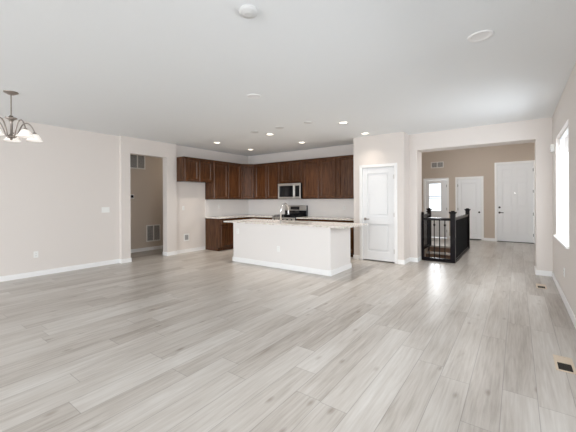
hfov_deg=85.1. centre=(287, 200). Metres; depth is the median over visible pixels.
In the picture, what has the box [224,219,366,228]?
island countertop
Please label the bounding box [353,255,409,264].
baseboard
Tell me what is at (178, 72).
ceiling
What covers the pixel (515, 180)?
door
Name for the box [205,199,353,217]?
backsplash
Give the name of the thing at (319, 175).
upper cabinet
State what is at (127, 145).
wall
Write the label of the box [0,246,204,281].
baseboard
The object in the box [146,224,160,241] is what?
air vent
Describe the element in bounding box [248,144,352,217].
wall
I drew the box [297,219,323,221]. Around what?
base cabinet
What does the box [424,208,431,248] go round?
stair railing
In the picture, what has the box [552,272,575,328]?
baseboard
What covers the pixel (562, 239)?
window
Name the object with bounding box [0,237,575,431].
floor
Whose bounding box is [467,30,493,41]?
recessed light
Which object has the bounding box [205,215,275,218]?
countertop
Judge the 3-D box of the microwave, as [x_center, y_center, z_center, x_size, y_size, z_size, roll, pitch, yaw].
[0.137,-0.263,8.844,0.764,0.432,0.454,0,0,36]
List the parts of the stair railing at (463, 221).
rail, shoe rail, newel post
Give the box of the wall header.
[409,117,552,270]
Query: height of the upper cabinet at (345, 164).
1.072 m
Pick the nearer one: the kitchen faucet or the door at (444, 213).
the kitchen faucet
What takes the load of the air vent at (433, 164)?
in the wall at (469, 162)
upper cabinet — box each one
[177,156,212,182]
[205,160,240,198]
[241,164,254,198]
[254,162,279,198]
[280,160,301,183]
[302,156,336,198]
[337,155,353,198]
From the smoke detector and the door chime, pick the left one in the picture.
the smoke detector
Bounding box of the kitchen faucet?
[280,203,288,221]
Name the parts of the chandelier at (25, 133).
arm, stem, lamp shade, arm, arm, lamp shade, lamp shade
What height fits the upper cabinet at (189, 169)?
0.617 m
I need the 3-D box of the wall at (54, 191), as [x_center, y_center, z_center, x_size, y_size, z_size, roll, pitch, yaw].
[-6.270,-0.010,3.580,0.200,2.790,8.385,0,0,36]
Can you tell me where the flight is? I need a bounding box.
[426,247,458,262]
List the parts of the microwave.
door glass, control panel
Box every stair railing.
[422,211,456,262]
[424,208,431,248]
[456,208,470,261]
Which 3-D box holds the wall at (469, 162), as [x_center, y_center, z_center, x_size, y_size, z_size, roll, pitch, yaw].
[5.829,-0.400,10.948,5.300,3.450,0.160,0,0,36]
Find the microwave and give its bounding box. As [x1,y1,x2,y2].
[278,183,301,198]
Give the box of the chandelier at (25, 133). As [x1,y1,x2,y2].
[0,90,42,141]
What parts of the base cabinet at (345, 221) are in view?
door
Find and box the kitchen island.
[224,219,366,275]
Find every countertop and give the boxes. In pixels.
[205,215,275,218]
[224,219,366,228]
[296,216,353,220]
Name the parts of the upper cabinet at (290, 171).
door, door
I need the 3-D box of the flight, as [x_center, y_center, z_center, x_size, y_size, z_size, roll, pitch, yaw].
[3.881,2.807,8.023,1.100,2.855,2.580,0,0,36]
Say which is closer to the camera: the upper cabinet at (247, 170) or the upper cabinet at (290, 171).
the upper cabinet at (290, 171)
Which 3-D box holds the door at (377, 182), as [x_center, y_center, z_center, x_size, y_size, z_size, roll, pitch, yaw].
[2.002,0.272,6.942,0.850,2.145,0.158,0,0,36]
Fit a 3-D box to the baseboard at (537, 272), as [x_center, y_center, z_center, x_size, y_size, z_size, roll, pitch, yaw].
[3.782,1.289,6.359,2.405,0.092,0.435,0,0,36]
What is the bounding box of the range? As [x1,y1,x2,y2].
[272,205,307,220]
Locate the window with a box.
[553,127,568,248]
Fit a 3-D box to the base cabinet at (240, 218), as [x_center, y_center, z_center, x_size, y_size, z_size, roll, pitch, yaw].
[-1.528,0.925,9.282,0.614,0.873,0.579,0,0,36]
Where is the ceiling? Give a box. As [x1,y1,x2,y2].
[0,0,575,155]
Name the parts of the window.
sill, frame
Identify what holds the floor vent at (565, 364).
in the floor
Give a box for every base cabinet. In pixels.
[205,218,235,250]
[236,217,249,219]
[250,217,271,219]
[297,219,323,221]
[324,220,353,256]
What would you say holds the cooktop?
in the range
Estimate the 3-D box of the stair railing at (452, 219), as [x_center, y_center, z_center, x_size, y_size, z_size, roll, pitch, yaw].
[3.315,0.780,6.894,0.697,1.115,0.140,0,0,36]
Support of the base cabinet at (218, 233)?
on the floor
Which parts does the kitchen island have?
baseboard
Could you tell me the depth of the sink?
6.88 m
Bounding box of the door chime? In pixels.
[550,144,554,152]
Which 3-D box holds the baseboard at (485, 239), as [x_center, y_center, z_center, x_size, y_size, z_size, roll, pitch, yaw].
[5.810,1.279,10.860,4.560,0.092,0.015,0,0,36]
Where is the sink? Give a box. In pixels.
[279,221,311,222]
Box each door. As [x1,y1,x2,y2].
[359,163,397,263]
[423,178,448,237]
[455,176,483,240]
[494,160,534,243]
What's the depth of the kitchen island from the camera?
6.13 m
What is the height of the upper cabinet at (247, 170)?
1.072 m
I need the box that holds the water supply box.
[184,233,188,240]
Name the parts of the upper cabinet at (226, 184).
door, door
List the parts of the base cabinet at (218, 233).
door, drawer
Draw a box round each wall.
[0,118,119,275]
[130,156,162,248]
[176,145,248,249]
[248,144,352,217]
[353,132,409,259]
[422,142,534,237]
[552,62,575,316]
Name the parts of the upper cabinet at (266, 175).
door, door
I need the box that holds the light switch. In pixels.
[102,207,109,212]
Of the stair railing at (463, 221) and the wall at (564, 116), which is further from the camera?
the stair railing at (463, 221)
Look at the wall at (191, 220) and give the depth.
8.44 m
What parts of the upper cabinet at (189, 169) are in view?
door, rail, door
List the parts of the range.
panel, panel trim, control panel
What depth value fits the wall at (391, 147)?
6.80 m
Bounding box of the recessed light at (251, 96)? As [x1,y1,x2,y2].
[247,94,260,98]
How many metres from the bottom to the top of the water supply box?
0.190 m
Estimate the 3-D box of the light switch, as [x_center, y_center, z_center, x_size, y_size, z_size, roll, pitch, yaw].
[-3.879,0.198,6.673,0.011,0.115,0.160,0,0,36]
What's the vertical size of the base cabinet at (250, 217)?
0.873 m
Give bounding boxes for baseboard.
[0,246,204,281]
[131,245,162,252]
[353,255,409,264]
[410,256,552,276]
[449,236,494,240]
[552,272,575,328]
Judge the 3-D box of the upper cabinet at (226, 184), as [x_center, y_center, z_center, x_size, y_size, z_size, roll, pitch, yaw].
[-1.851,-0.568,9.083,0.349,1.072,1.084,0,0,36]
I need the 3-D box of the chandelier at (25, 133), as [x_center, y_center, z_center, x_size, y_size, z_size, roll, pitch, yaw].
[-3.613,-1.103,4.121,0.663,0.630,0.647,0,0,36]
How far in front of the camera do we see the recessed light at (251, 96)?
4.31 m
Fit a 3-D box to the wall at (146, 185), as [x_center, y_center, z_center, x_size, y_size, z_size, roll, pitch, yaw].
[-4.166,-0.020,8.368,0.200,2.790,3.800,0,0,36]
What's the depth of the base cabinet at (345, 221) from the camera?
7.41 m
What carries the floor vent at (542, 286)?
in the floor
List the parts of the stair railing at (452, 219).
half post, rail, shoe rail, newel post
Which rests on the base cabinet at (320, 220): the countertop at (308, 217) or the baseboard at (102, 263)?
the countertop at (308, 217)
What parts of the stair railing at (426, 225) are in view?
newel post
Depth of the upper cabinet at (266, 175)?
9.27 m
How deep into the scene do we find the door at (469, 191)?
10.58 m
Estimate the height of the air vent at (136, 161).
0.420 m
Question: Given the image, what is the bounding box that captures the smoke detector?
[239,5,257,18]
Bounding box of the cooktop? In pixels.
[273,216,306,217]
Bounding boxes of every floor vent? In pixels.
[536,284,546,288]
[553,354,575,373]
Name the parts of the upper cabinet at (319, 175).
door, rail, door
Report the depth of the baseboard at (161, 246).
8.57 m
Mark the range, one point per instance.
(295, 211)
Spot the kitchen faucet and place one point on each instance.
(281, 218)
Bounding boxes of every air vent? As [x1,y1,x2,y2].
[130,154,144,168]
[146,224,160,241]
[431,161,443,167]
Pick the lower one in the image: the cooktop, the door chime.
the cooktop
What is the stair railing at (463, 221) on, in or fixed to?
on the floor

